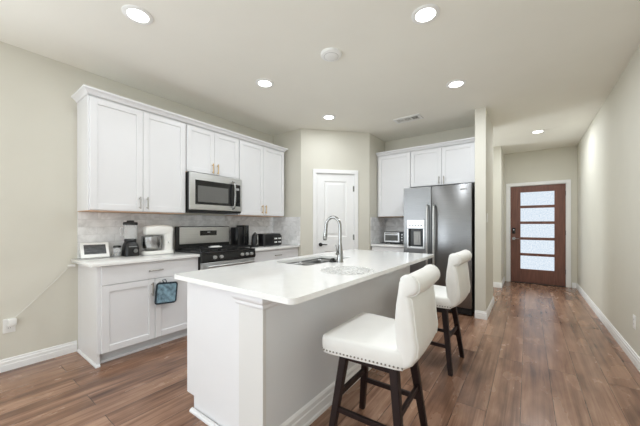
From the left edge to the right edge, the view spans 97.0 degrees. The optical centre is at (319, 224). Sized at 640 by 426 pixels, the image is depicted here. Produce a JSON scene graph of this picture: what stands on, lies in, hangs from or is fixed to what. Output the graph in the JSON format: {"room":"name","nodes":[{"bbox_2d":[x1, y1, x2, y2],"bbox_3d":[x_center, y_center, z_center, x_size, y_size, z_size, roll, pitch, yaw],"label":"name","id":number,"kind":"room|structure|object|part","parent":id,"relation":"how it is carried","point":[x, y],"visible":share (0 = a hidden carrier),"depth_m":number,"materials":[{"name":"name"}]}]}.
{"room":"kitchen","nodes":[
{"label":"kitchen","id":0,"kind":"room"},
{"bbox_2d":[0,41,272,359],"bbox_3d":[-2.469,-0.148,2.702,0.100,2.757,8.630,0,0,36],"label":"wall","id":1,"kind":"structure","parent":0,"point":[38,111],"depth_m":2.54,"materials":[{"name":"paint"}]},
{"bbox_2d":[3,318,15,333],"bbox_3d":[-2.629,0.855,2.394,0.008,0.120,0.074,0,0,36],"label":"wall outlet","id":2,"kind":"object","parent":1,"relation":"attached to","point":[6,329],"visible":0.76,"depth_m":2.38,"materials":[{"name":"white plastic"}]},
{"bbox_2d":[0,340,76,372],"bbox_3d":[-3.611,1.179,1.052,0.016,0.102,4.218,0,0,36],"label":"baseboard","id":3,"kind":"structure","parent":1,"relation":"attached to","point":[7,364],"depth_m":2.52,"materials":[{"name":"white wood"}]},
{"bbox_2d":[8,264,74,326],"bbox_3d":[-2.486,0.618,2.550,0.036,0.474,0.440,0,0,36],"label":"charger","id":4,"kind":"object","parent":1,"relation":"attached to","point":[13,321],"visible":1,"depth_m":2.40,"materials":[{"name":"white plastic"}]},
{"bbox_3d":[-2.487,0.591,2.551,0.005,0.401,0.369,0,0,35],"label":"cord","id":5,"kind":"part","parent":4,"relation":"part of","materials":[{"name":"white rubber"}]},
{"bbox_2d":[77,94,184,213],"bbox_3d":[-1.947,-0.657,3.010,0.375,1.065,0.904,0,0,36],"label":"upper cabinet","id":6,"kind":"object","parent":1,"relation":"attached to","point":[130,159],"visible":1,"depth_m":2.81,"materials":[{"name":"white wood"}]},
{"bbox_3d":[-1.963,-0.652,2.747,0.020,1.031,0.438,0,0,36],"label":"door","id":7,"kind":"part","parent":6,"relation":"part of","materials":[{"name":"white wood"}]},
{"bbox_3d":[-1.699,-0.652,3.107,0.020,1.031,0.446,0,0,36],"label":"door","id":8,"kind":"part","parent":6,"relation":"part of","materials":[{"name":"white wood"}]},
{"bbox_2d":[71,84,287,151],"bbox_3d":[-1.456,-1.208,3.670,0.385,0.053,2.639,0,0,36],"label":"crown molding","id":9,"kind":"structure","parent":6,"relation":"attached to","point":[83,90],"depth_m":3.02,"materials":[{"name":"white wood"}]},
{"bbox_2d":[77,212,272,257],"bbox_3d":[-1.583,0.104,3.814,0.010,0.452,2.628,0,0,36],"label":"backsplash","id":10,"kind":"structure","parent":1,"relation":"attached to","point":[92,227],"depth_m":3.17,"materials":[{"name":"tile"}]},
{"bbox_2d":[185,123,238,178],"bbox_3d":[-1.457,-0.902,3.677,0.375,0.575,0.746,0,0,36],"label":"upper cabinet","id":11,"kind":"object","parent":1,"relation":"attached to","point":[207,151],"visible":0.82,"depth_m":3.54,"materials":[{"name":"white wood"}]},
{"bbox_3d":[-1.450,-0.897,3.446,0.020,0.541,0.359,0,0,36],"label":"door","id":12,"kind":"part","parent":11,"relation":"part of","materials":[{"name":"white wood"}]},
{"bbox_2d":[185,171,241,213],"bbox_3d":[-1.411,-0.381,3.643,0.466,0.463,0.740,0,0,36],"label":"microwave","id":13,"kind":"object","parent":11,"relation":"attached to","point":[204,193],"visible":0.9,"depth_m":3.49,"materials":[{"name":"grey metal"}]},
{"bbox_3d":[-1.266,-0.384,3.562,0.005,0.287,0.640,0,0,36],"label":"black glass","id":14,"kind":"part","parent":13,"relation":"part of","materials":[{"name":"black glass"}]},
{"bbox_3d":[-1.123,-0.384,3.704,0.073,0.381,0.025,0,0,36],"label":"handle","id":15,"kind":"part","parent":13,"relation":"part of","materials":[{"name":"metal"}]},
{"bbox_3d":[-1.232,-0.897,3.742,0.020,0.541,0.367,0,0,36],"label":"door","id":16,"kind":"part","parent":11,"relation":"part of","materials":[{"name":"white wood"}]},
{"bbox_2d":[224,138,283,216],"bbox_3d":[-0.970,-0.657,4.340,0.375,1.065,0.894,0,0,36],"label":"upper cabinet","id":17,"kind":"object","parent":1,"relation":"attached to","point":[261,168],"visible":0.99,"depth_m":4.22,"materials":[{"name":"white wood"}]},
{"bbox_3d":[-0.984,-0.652,4.080,0.020,1.031,0.433,0,0,36],"label":"door","id":18,"kind":"part","parent":17,"relation":"part of","materials":[{"name":"white wood"}]},
{"bbox_3d":[-0.723,-0.652,4.435,0.020,1.031,0.441,0,0,36],"label":"door","id":19,"kind":"part","parent":17,"relation":"part of","materials":[{"name":"white wood"}]},
{"bbox_2d":[273,129,300,255],"bbox_3d":[-0.526,-0.148,4.730,0.630,2.757,0.100,0,0,36],"label":"wall","id":20,"kind":"structure","parent":0,"point":[291,140],"depth_m":4.61,"materials":[{"name":"paint"}]},
{"bbox_2d":[273,217,299,244],"bbox_3d":[-0.560,0.104,4.687,0.604,0.452,0.010,0,0,36],"label":"backsplash","id":21,"kind":"structure","parent":20,"relation":"attached to","point":[288,227],"depth_m":4.65,"materials":[{"name":"tile"}]},
{"bbox_2d":[0,0,639,153],"bbox_3d":[0.126,-1.577,2.451,4.700,0.100,11.300,0,0,36],"label":"ceiling","id":22,"kind":"structure","parent":0,"point":[551,66],"depth_m":2.56,"materials":[{"name":"paint"}]},
{"bbox_2d":[122,4,153,24],"bbox_3d":[-1.326,-1.522,2.062,0.196,0.009,0.196,0,0,36],"label":"recessed light","id":23,"kind":"object","parent":22,"relation":"in","point":[134,13],"visible":1,"depth_m":2.05,"materials":[{"name":"white plastic"}]},
{"bbox_2d":[256,78,273,87],"bbox_3d":[-0.596,-1.522,3.056,0.196,0.009,0.196,0,0,36],"label":"recessed light","id":24,"kind":"object","parent":22,"relation":"in","point":[264,83],"visible":1,"depth_m":3.05,"materials":[{"name":"white plastic"}]},
{"bbox_2d":[322,114,335,119],"bbox_3d":[0.126,-1.522,4.021,0.196,0.009,0.196,0,0,36],"label":"recessed light","id":25,"kind":"object","parent":22,"relation":"in","point":[328,116],"visible":1,"depth_m":4.02,"materials":[{"name":"white plastic"}]},
{"bbox_2d":[321,47,341,61],"bbox_3d":[0.100,-1.509,2.533,0.188,0.036,0.188,0,0,36],"label":"smoke detector","id":26,"kind":"object","parent":22,"relation":"attached to","point":[331,54],"visible":1,"depth_m":2.50,"materials":[{"name":"white plastic"}]},
{"bbox_2d":[393,114,422,123],"bbox_3d":[1.268,-1.521,4.082,0.380,0.012,0.200,0,0,36],"label":"ceiling vent","id":27,"kind":"object","parent":22,"relation":"in","point":[414,117],"visible":1,"depth_m":4.07,"materials":[{"name":"white plastic"}]},
{"bbox_2d":[411,4,439,23],"bbox_3d":[0.766,-1.522,2.055,0.196,0.009,0.196,0,0,36],"label":"recessed light","id":28,"kind":"object","parent":22,"relation":"in","point":[424,14],"visible":1,"depth_m":2.05,"materials":[{"name":"white plastic"}]},
{"bbox_2d":[446,79,465,88],"bbox_3d":[1.476,-1.522,3.072,0.196,0.009,0.196,0,0,36],"label":"recessed light","id":29,"kind":"object","parent":22,"relation":"in","point":[457,83],"visible":1,"depth_m":3.05,"materials":[{"name":"white plastic"}]},
{"bbox_2d":[530,129,544,133],"bbox_3d":[3.575,-1.522,4.645,0.196,0.009,0.196,0,0,36],"label":"recessed light","id":30,"kind":"object","parent":22,"relation":"in","point":[541,130],"visible":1,"depth_m":4.63,"materials":[{"name":"white plastic"}]},
{"bbox_2d":[0,281,639,425],"bbox_3d":[0.126,1.280,2.451,4.700,0.100,11.300,0,0,36],"label":"floor","id":31,"kind":"structure","parent":0,"point":[541,356],"depth_m":2.22,"materials":[{"name":"brown wood"}]},
{"bbox_2d":[77,257,197,368],"bbox_3d":[-1.850,0.795,2.944,0.610,0.869,0.930,0,0,36],"label":"base cabinet","id":32,"kind":"object","parent":31,"relation":"on","point":[119,316],"visible":0.77,"depth_m":2.65,"materials":[{"name":"white wood"}]},
{"bbox_3d":[-2.135,0.795,2.607,0.549,0.869,0.020,0,0,36],"label":"panel","id":33,"kind":"part","parent":32,"relation":"part of","materials":[{"name":"white wood"}]},
{"bbox_3d":[-1.764,0.828,2.622,0.020,0.584,0.433,0,0,36],"label":"door","id":34,"kind":"part","parent":32,"relation":"part of","materials":[{"name":"white wood"}]},
{"bbox_3d":[-1.861,1.219,2.952,0.545,0.022,0.929,0,0,36],"label":"shoe moulding","id":35,"kind":"part","parent":32,"relation":"part of","materials":[{"name":"white wood"}]},
{"bbox_2d":[71,251,199,267],"bbox_3d":[-1.858,0.345,2.925,0.598,0.030,0.973,0,0,36],"label":"countertop","id":36,"kind":"structure","parent":32,"relation":"on","point":[112,260],"depth_m":2.72,"materials":[{"name":"white stone"}]},
{"bbox_2d":[79,242,109,258],"bbox_3d":[-2.223,0.255,2.794,0.108,0.150,0.224,0,0,42],"label":"digital frame","id":37,"kind":"object","parent":36,"relation":"on","point":[100,249],"visible":1,"depth_m":2.77,"materials":[{"name":"white plastic"}]},
{"bbox_2d":[113,245,120,255],"bbox_3d":[-2.095,0.274,2.924,0.076,0.112,0.076,0,0,36],"label":"glass jar","id":38,"kind":"object","parent":36,"relation":"on","point":[116,246],"visible":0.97,"depth_m":2.90,"materials":[{"name":"white glass"}]},
{"bbox_2d":[121,220,138,256],"bbox_3d":[-2.010,0.143,2.976,0.160,0.373,0.169,0,0,36],"label":"blender","id":39,"kind":"object","parent":36,"relation":"on","point":[130,247],"visible":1,"depth_m":2.95,"materials":[{"name":"black plastic"}]},
{"bbox_3d":[-2.006,0.255,2.995,0.144,0.150,0.132,0,0,36],"label":"motor","id":40,"kind":"part","parent":39,"relation":"part of","materials":[{"name":"black plastic"}]},
{"bbox_3d":[-2.006,-0.019,2.995,0.134,0.048,0.134,0,0,36],"label":"lid","id":41,"kind":"part","parent":39,"relation":"part of","materials":[{"name":"black plastic"}]},
{"bbox_2d":[140,225,173,254],"bbox_3d":[-1.829,0.167,3.185,0.197,0.327,0.323,0,0,36],"label":"stand mixer","id":42,"kind":"object","parent":36,"relation":"on","point":[151,241],"visible":0.98,"depth_m":3.12,"materials":[{"name":"white plastic"}]},
{"bbox_2d":[141,236,161,250],"bbox_3d":[-1.866,0.210,3.135,0.197,0.156,0.197,0,0,36],"label":"bowl","id":43,"kind":"object","parent":42,"relation":"on","point":[149,243],"depth_m":3.07,"materials":[{"name":"metal"}]},
{"bbox_3d":[-1.629,0.448,2.805,0.020,0.164,0.886,0,0,36],"label":"drawer","id":44,"kind":"part","parent":32,"relation":"part of","materials":[{"name":"white wood"}]},
{"bbox_2d":[154,279,177,304],"bbox_3d":[-1.537,0.672,2.836,0.024,0.254,0.228,0,0,36],"label":"pot holder","id":45,"kind":"object","parent":32,"relation":"hanging from","point":[165,292],"visible":1,"depth_m":2.83,"materials":[{"name":"blue fabric"}]},
{"bbox_3d":[-1.500,0.828,2.981,0.020,0.584,0.449,0,0,36],"label":"door","id":46,"kind":"part","parent":32,"relation":"part of","materials":[{"name":"white wood"}]},
{"bbox_2d":[175,226,255,269],"bbox_3d":[-1.305,0.627,3.596,0.658,1.205,0.756,0,0,36],"label":"range","id":47,"kind":"object","parent":31,"relation":"on","point":[188,239],"visible":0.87,"depth_m":3.54,"materials":[{"name":"grey metal"}]},
{"bbox_2d":[175,247,254,254],"bbox_3d":[-1.316,0.323,3.604,0.590,0.022,0.756,0,0,36],"label":"cooktop","id":48,"kind":"object","parent":47,"relation":"in","point":[221,250],"depth_m":3.40,"materials":[{"name":"black metal"}]},
{"bbox_3d":[-1.101,0.728,3.447,0.041,0.585,0.746,0,0,36],"label":"oven door","id":49,"kind":"part","parent":47,"relation":"part of","materials":[{"name":"silver metal"}]},
{"bbox_3d":[-1.095,0.382,3.442,0.058,0.096,0.754,0,0,36],"label":"control panel","id":50,"kind":"part","parent":47,"relation":"part of","materials":[{"name":"black plastic"}]},
{"bbox_3d":[-1.063,0.475,3.418,0.058,0.026,0.654,0,0,36],"label":"handle","id":51,"kind":"part","parent":47,"relation":"part of","materials":[{"name":"silver metal"}]},
{"bbox_2d":[254,247,297,262],"bbox_3d":[-0.843,0.795,4.314,0.610,0.869,0.938,0,0,36],"label":"base cabinet","id":52,"kind":"object","parent":31,"relation":"on","point":[266,255],"visible":0.17,"depth_m":4.12,"materials":[{"name":"white wood"}]},
{"bbox_2d":[246,244,298,250],"bbox_3d":[-0.841,0.345,4.308,0.598,0.030,0.931,0,0,36],"label":"countertop","id":53,"kind":"structure","parent":52,"relation":"on","point":[282,246],"depth_m":4.14,"materials":[{"name":"white stone"}]},
{"bbox_2d":[231,225,250,245],"bbox_3d":[-1.159,0.170,4.147,0.220,0.320,0.200,0,0,36],"label":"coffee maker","id":54,"kind":"object","parent":53,"relation":"on","point":[240,233],"visible":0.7,"depth_m":4.10,"materials":[{"name":"black plastic"}]},
{"bbox_3d":[-1.210,0.185,4.120,0.170,0.290,0.095,0,0,36],"label":"water tank","id":55,"kind":"part","parent":54,"relation":"part of","materials":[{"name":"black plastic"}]},
{"bbox_2d":[251,232,258,246],"bbox_3d":[-0.932,0.222,4.115,0.136,0.216,0.112,0,0,19],"label":"electric kettle","id":56,"kind":"object","parent":53,"relation":"on","point":[255,238],"visible":0.96,"depth_m":4.07,"materials":[{"name":"black plastic"}]},
{"bbox_2d":[258,233,281,246],"bbox_3d":[-0.793,0.234,4.380,0.224,0.192,0.380,0,0,36],"label":"toaster","id":57,"kind":"object","parent":53,"relation":"on","point":[265,239],"visible":0.91,"depth_m":4.28,"materials":[{"name":"black plastic"}]},
{"bbox_3d":[-0.663,0.237,4.388,0.007,0.135,0.190,0,0,36],"label":"control panel","id":58,"kind":"part","parent":57,"relation":"part of","materials":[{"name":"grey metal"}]},
{"bbox_2d":[187,258,409,425],"bbox_3d":[0.048,0.795,2.580,0.849,0.869,2.285,0,0,36],"label":"kitchen island","id":59,"kind":"object","parent":31,"relation":"on","point":[252,361],"visible":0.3,"depth_m":1.71,"materials":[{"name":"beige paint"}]},
{"bbox_3d":[-0.576,1.220,1.656,0.697,0.020,0.038,0,0,36],"label":"shoe moulding","id":60,"kind":"part","parent":59,"relation":"part of","materials":[{"name":"white wood"}]},
{"bbox_3d":[-0.665,0.795,1.765,0.593,0.869,0.012,0,0,36],"label":"panel","id":61,"kind":"part","parent":59,"relation":"part of","materials":[{"name":"white wood"}]},
{"bbox_3d":[-0.364,0.796,1.518,0.194,0.868,0.024,0,0,36],"label":"post","id":62,"kind":"part","parent":59,"relation":"part of","materials":[{"name":"white wood"}]},
{"bbox_2d":[174,249,433,304],"bbox_3d":[0.145,0.345,2.521,1.077,0.030,2.365,0,0,36],"label":"island countertop","id":63,"kind":"structure","parent":59,"relation":"on","point":[278,281],"depth_m":1.83,"materials":[{"name":"white stone"}]},
{"bbox_2d":[287,258,336,265],"bbox_3d":[-0.046,0.456,2.652,0.397,0.188,0.712,0,0,36],"label":"sink","id":64,"kind":"object","parent":63,"relation":"in","point":[319,260],"visible":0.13,"depth_m":2.90,"materials":[{"name":"metal"}]},
{"bbox_3d":[-0.153,0.456,2.506,0.397,0.188,0.350,0,0,36],"label":"bowl","id":65,"kind":"part","parent":64,"relation":"part of","materials":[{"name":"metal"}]},
{"bbox_3d":[0.061,0.456,2.798,0.397,0.188,0.350,0,0,36],"label":"bowl","id":66,"kind":"part","parent":64,"relation":"part of","materials":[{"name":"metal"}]},
{"bbox_2d":[323,216,342,262],"bbox_3d":[0.108,0.126,2.514,0.210,0.409,0.077,0,0,36],"label":"faucet","id":67,"kind":"object","parent":63,"relation":"on","point":[339,253],"visible":1,"depth_m":2.47,"materials":[{"name":"metal"}]},
{"bbox_3d":[0.115,0.066,2.522,0.180,0.289,0.028,0,0,36],"label":"spout","id":68,"kind":"part","parent":67,"relation":"part of","materials":[{"name":"metal"}]},
{"bbox_2d":[320,266,374,274],"bbox_3d":[0.196,0.329,2.040,0.398,0.002,0.398,0,0,36],"label":"placemat","id":69,"kind":"object","parent":63,"relation":"on","point":[363,270],"visible":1,"depth_m":2.02,"materials":[{"name":"silver metal"}]},
{"bbox_3d":[0.387,1.167,2.365,0.022,0.125,2.230,0,0,36],"label":"baseboard","id":70,"kind":"part","parent":59,"relation":"part of","materials":[{"name":"white wood"}]},
{"bbox_2d":[322,264,439,425],"bbox_3d":[0.362,0.731,1.595,0.527,0.998,0.510,0,0,35],"label":"bar stool","id":71,"kind":"object","parent":31,"relation":"on","point":[392,346],"visible":1,"depth_m":1.45,"materials":[{"name":"white leather"}]},
{"bbox_3d":[0.100,0.968,1.570,0.141,0.524,0.058,0,0,-10],"label":"leg","id":72,"kind":"part","parent":71,"relation":"part of","materials":[{"name":"brown wood"}]},
{"bbox_3d":[0.327,0.674,1.620,0.441,0.010,0.510,0,0,35],"label":"nailhead trim","id":73,"kind":"part","parent":71,"relation":"part of","materials":[{"name":"grey metal"}]},
{"bbox_3d":[0.330,0.636,1.618,0.447,0.108,0.510,0,0,35],"label":"seat","id":74,"kind":"part","parent":71,"relation":"part of","materials":[{"name":"white leather"}]},
{"bbox_3d":[0.292,0.968,1.850,0.058,0.524,0.141,0,0,-10],"label":"leg","id":75,"kind":"part","parent":71,"relation":"part of","materials":[{"name":"brown wood"}]},
{"bbox_3d":[0.379,0.968,1.377,0.058,0.524,0.141,0,0,-10],"label":"leg","id":76,"kind":"part","parent":71,"relation":"part of","materials":[{"name":"brown wood"}]},
{"bbox_3d":[0.520,0.463,1.487,0.144,0.462,0.444,0,0,35],"label":"backrest","id":77,"kind":"part","parent":71,"relation":"part of","materials":[{"name":"white leather"}]},
{"bbox_3d":[0.572,0.968,1.657,0.141,0.524,0.058,0,0,-10],"label":"leg","id":78,"kind":"part","parent":71,"relation":"part of","materials":[{"name":"brown wood"}]},
{"bbox_2d":[372,246,403,251],"bbox_3d":[1.259,0.795,4.797,0.583,0.869,0.614,0,0,36],"label":"base cabinet","id":79,"kind":"object","parent":31,"relation":"on","point":[375,248],"visible":0.02,"depth_m":4.57,"materials":[{"name":"white wood"}]},
{"bbox_2d":[371,243,403,247],"bbox_3d":[1.264,0.345,4.801,0.586,0.030,0.604,0,0,36],"label":"countertop","id":80,"kind":"structure","parent":79,"relation":"on","point":[401,245],"depth_m":4.67,"materials":[{"name":"white stone"}]},
{"bbox_2d":[384,231,403,243],"bbox_3d":[1.324,0.228,4.874,0.380,0.205,0.297,0,0,36],"label":"toaster oven","id":81,"kind":"object","parent":80,"relation":"on","point":[391,236],"visible":0.84,"depth_m":4.78,"materials":[{"name":"grey metal"}]},
{"bbox_3d":[1.217,0.217,4.809,0.275,0.165,0.011,0,0,36],"label":"oven door","id":82,"kind":"part","parent":81,"relation":"part of","materials":[{"name":"silver metal"}]},
{"bbox_3d":[1.369,0.217,4.698,0.092,0.165,0.009,0,0,36],"label":"control panel","id":83,"kind":"part","parent":81,"relation":"part of","materials":[{"name":"black plastic"}]},
{"bbox_2d":[404,183,474,314],"bbox_3d":[1.819,0.343,4.260,0.917,1.775,0.780,0,0,36],"label":"refrigerator","id":84,"kind":"object","parent":31,"relation":"on","point":[439,221],"visible":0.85,"depth_m":3.95,"materials":[{"name":"grey metal"}]},
{"bbox_3d":[1.425,-0.004,4.194,0.253,0.129,0.054,0,0,36],"label":"dispenser panel","id":85,"kind":"part","parent":84,"relation":"part of","materials":[{"name":"silver metal"}]},
{"bbox_3d":[1.425,0.207,4.194,0.253,0.293,0.072,0,0,36],"label":"dispenser frame","id":86,"kind":"part","parent":84,"relation":"part of","materials":[{"name":"silver metal"}]},
{"bbox_3d":[1.450,0.287,4.196,0.397,1.665,0.080,0,0,36],"label":"freezer door","id":87,"kind":"part","parent":84,"relation":"part of","materials":[{"name":"silver metal"}]},
{"bbox_3d":[1.530,0.165,4.040,0.028,0.914,0.084,0,0,36],"label":"handle","id":88,"kind":"part","parent":84,"relation":"part of","materials":[{"name":"silver metal"}]},
{"bbox_3d":[1.602,0.165,3.987,0.028,0.914,0.084,0,0,36],"label":"handle","id":89,"kind":"part","parent":84,"relation":"part of","materials":[{"name":"silver metal"}]},
{"bbox_3d":[1.822,0.287,3.923,0.514,1.665,0.080,0,0,36],"label":"door","id":90,"kind":"part","parent":84,"relation":"part of","materials":[{"name":"silver metal"}]},
{"bbox_2d":[430,250,471,376],"bbox_3d":[1.057,0.731,2.574,0.527,0.998,0.511,0,0,39],"label":"bar stool","id":91,"kind":"object","parent":31,"relation":"on","point":[457,288],"visible":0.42,"depth_m":2.34,"materials":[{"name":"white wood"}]},
{"bbox_3d":[1.026,0.636,2.599,0.447,0.108,0.510,0,0,39],"label":"seat","id":92,"kind":"part","parent":91,"relation":"part of","materials":[{"name":"white leather"}]},
{"bbox_3d":[1.058,0.968,2.355,0.058,0.524,0.141,0,0,-6],"label":"leg","id":93,"kind":"part","parent":91,"relation":"part of","materials":[{"name":"brown wood"}]},
{"bbox_3d":[1.270,0.968,2.621,0.141,0.524,0.058,0,0,-6],"label":"leg","id":94,"kind":"part","parent":91,"relation":"part of","materials":[{"name":"brown wood"}]},
{"bbox_3d":[1.206,0.463,2.455,0.144,0.462,0.444,0,0,39],"label":"backrest","id":95,"kind":"part","parent":91,"relation":"part of","materials":[{"name":"white leather"}]},
{"bbox_2d":[301,129,368,255],"bbox_3d":[0.252,-0.148,4.660,1.146,2.757,0.100,0,0,-11],"label":"wall","id":96,"kind":"structure","parent":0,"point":[320,149],"depth_m":4.60,"materials":[{"name":"paint"}]},
{"bbox_2d":[317,174,353,253],"bbox_3d":[0.261,0.200,4.611,0.630,2.036,0.089,0,0,-11],"label":"door","id":97,"kind":"structure","parent":96,"relation":"in","point":[335,192],"depth_m":4.62,"materials":[{"name":"white wood"}]},
{"bbox_2d":[313,169,357,253],"bbox_3d":[0.249,0.170,4.650,0.756,2.120,0.119,0,0,-11],"label":"door frame","id":98,"kind":"structure","parent":96,"relation":"attached to","point":[315,171],"depth_m":4.59,"materials":[{"name":"white wood"}]},
{"bbox_2d":[369,133,384,249],"bbox_3d":[0.974,-0.148,5.006,0.100,2.757,0.640,0,0,36],"label":"wall","id":99,"kind":"structure","parent":0,"point":[376,145],"depth_m":4.84,"materials":[{"name":"paint"}]},
{"bbox_2d":[385,126,474,217],"bbox_3d":[1.295,-0.148,5.228,2.975,2.757,0.100,0,0,36],"label":"wall","id":100,"kind":"structure","parent":0,"point":[466,132],"depth_m":4.75,"materials":[{"name":"paint"}]},
{"bbox_2d":[371,217,403,243],"bbox_3d":[1.268,0.104,4.814,0.600,0.452,0.600,0,0,36],"label":"backsplash","id":101,"kind":"structure","parent":100,"relation":"attached to","point":[379,226],"depth_m":5.05,"materials":[{"name":"tile"}]},
{"bbox_2d":[378,151,410,216],"bbox_3d":[1.335,-0.660,4.900,0.586,1.060,0.380,0,0,36],"label":"upper cabinet","id":102,"kind":"object","parent":100,"relation":"attached to","point":[394,170],"visible":0.81,"depth_m":4.75,"materials":[{"name":"white wood"}]},
{"bbox_2d":[411,141,474,187],"bbox_3d":[1.952,-0.895,4.425,0.964,0.590,0.415,0,0,36],"label":"upper cabinet","id":103,"kind":"object","parent":100,"relation":"attached to","point":[450,164],"visible":0.89,"depth_m":4.27,"materials":[{"name":"white wood"}]},
{"bbox_2d":[376,137,474,155],"bbox_3d":[1.599,-1.208,4.443,1.552,0.053,0.044,0,0,36],"label":"crown molding","id":104,"kind":"structure","parent":103,"relation":"attached to","point":[472,139],"depth_m":4.38,"materials":[{"name":"white wood"}]},
{"bbox_3d":[1.659,-0.886,4.439,0.468,0.564,0.020,0,0,36],"label":"door","id":105,"kind":"part","parent":103,"relation":"part of","materials":[{"name":"white wood"}]},
{"bbox_3d":[2.030,-0.886,4.166,0.444,0.564,0.020,0,0,36],"label":"door","id":106,"kind":"part","parent":103,"relation":"part of","materials":[{"name":"white wood"}]},
{"bbox_2d":[475,107,492,311],"bbox_3d":[2.385,-0.148,4.093,0.125,2.757,0.980,0,0,36],"label":"wall","id":107,"kind":"structure","parent":0,"point":[483,124],"depth_m":3.72,"materials":[{"name":"paint"}]},
{"bbox_2d":[475,296,493,319],"bbox_3d":[2.386,1.179,4.082,0.141,0.102,0.996,0,0,36],"label":"baseboard","id":108,"kind":"structure","parent":107,"relation":"attached to","point":[483,315],"depth_m":3.70,"materials":[{"name":"white wood"}]},
{"bbox_2d":[493,146,503,282],"bbox_3d":[2.881,-0.148,6.470,2.180,2.757,0.840,0,0,36],"label":"wall","id":109,"kind":"structure","parent":0,"point":[498,155],"depth_m":5.54,"materials":[{"name":"paint"}]},
{"bbox_2d":[493,277,504,287],"bbox_3d":[2.883,1.179,6.459,2.196,0.102,0.856,0,0,36],"label":"baseboard","id":110,"kind":"structure","parent":109,"relation":"attached to","point":[495,284],"depth_m":5.53,"materials":[{"name":"white wood"}]},
{"bbox_2d":[504,145,576,287],"bbox_3d":[4.449,-0.148,5.914,1.365,2.757,0.120,0,0,36],"label":"wall","id":111,"kind":"structure","parent":0,"point":[560,163],"depth_m":5.72,"materials":[{"name":"paint"}]},
{"bbox_2d":[510,281,565,286],"bbox_3d":[4.489,1.224,5.859,0.902,0.011,0.120,0,0,36],"label":"trim","id":112,"kind":"structure","parent":111,"relation":"attached to","point":[510,281],"depth_m":5.79,"materials":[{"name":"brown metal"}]},
{"bbox_2d":[511,184,565,285],"bbox_3d":[4.479,0.206,5.837,0.913,2.024,0.099,0,0,36],"label":"door","id":113,"kind":"structure","parent":111,"relation":"in","point":[538,212],"depth_m":5.83,"materials":[{"name":"brown wood"}]},
{"bbox_3d":[4.492,-0.538,5.860,0.565,0.288,0.008,0,0,36],"label":"pane","id":114,"kind":"part","parent":113,"relation":"part of","materials":[{"name":"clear glass"}]},
{"bbox_3d":[4.492,-0.204,5.860,0.565,0.288,0.008,0,0,36],"label":"pane","id":115,"kind":"part","parent":113,"relation":"part of","materials":[{"name":"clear glass"}]},
{"bbox_3d":[4.492,0.129,5.860,0.565,0.288,0.008,0,0,36],"label":"pane","id":116,"kind":"part","parent":113,"relation":"part of","materials":[{"name":"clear glass"}]},
{"bbox_3d":[4.492,0.462,5.860,0.565,0.288,0.008,0,0,36],"label":"pane","id":117,"kind":"part","parent":113,"relation":"part of","materials":[{"name":"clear glass"}]},
{"bbox_3d":[4.492,0.796,5.860,0.565,0.288,0.008,0,0,36],"label":"pane","id":118,"kind":"part","parent":113,"relation":"part of","materials":[{"name":"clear glass"}]},
{"bbox_2d":[506,179,570,287],"bbox_3d":[4.490,0.175,5.860,1.055,2.110,0.119,0,0,36],"label":"trim","id":119,"kind":"structure","parent":111,"relation":"attached to","point":[567,182],"depth_m":5.73,"materials":[{"name":"white wood"}]},
{"bbox_2d":[577,45,639,356],"bbox_3d":[1.794,-0.148,1.064,0.100,2.757,11.040,0,0,36],"label":"wall","id":120,"kind":"structure","parent":0,"point":[608,152],"depth_m":3.07,"materials":[{"name":"paint"}]},
{"bbox_2d":[576,283,639,371],"bbox_3d":[1.777,1.179,1.139,0.016,0.102,10.740,0,0,36],"label":"baseboard","id":121,"kind":"structure","parent":120,"relation":"attached to","point":[632,355],"depth_m":3.07,"materials":[{"name":"white wood"}]},
{"bbox_2d":[633,314,635,329],"bbox_3d":[2.793,0.865,2.515,0.008,0.120,0.074,0,0,36],"label":"wall outlet","id":122,"kind":"object","parent":120,"relation":"attached to","point":[634,316],"visible":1,"depth_m":2.50,"materials":[{"name":"white plastic"}]}
]}

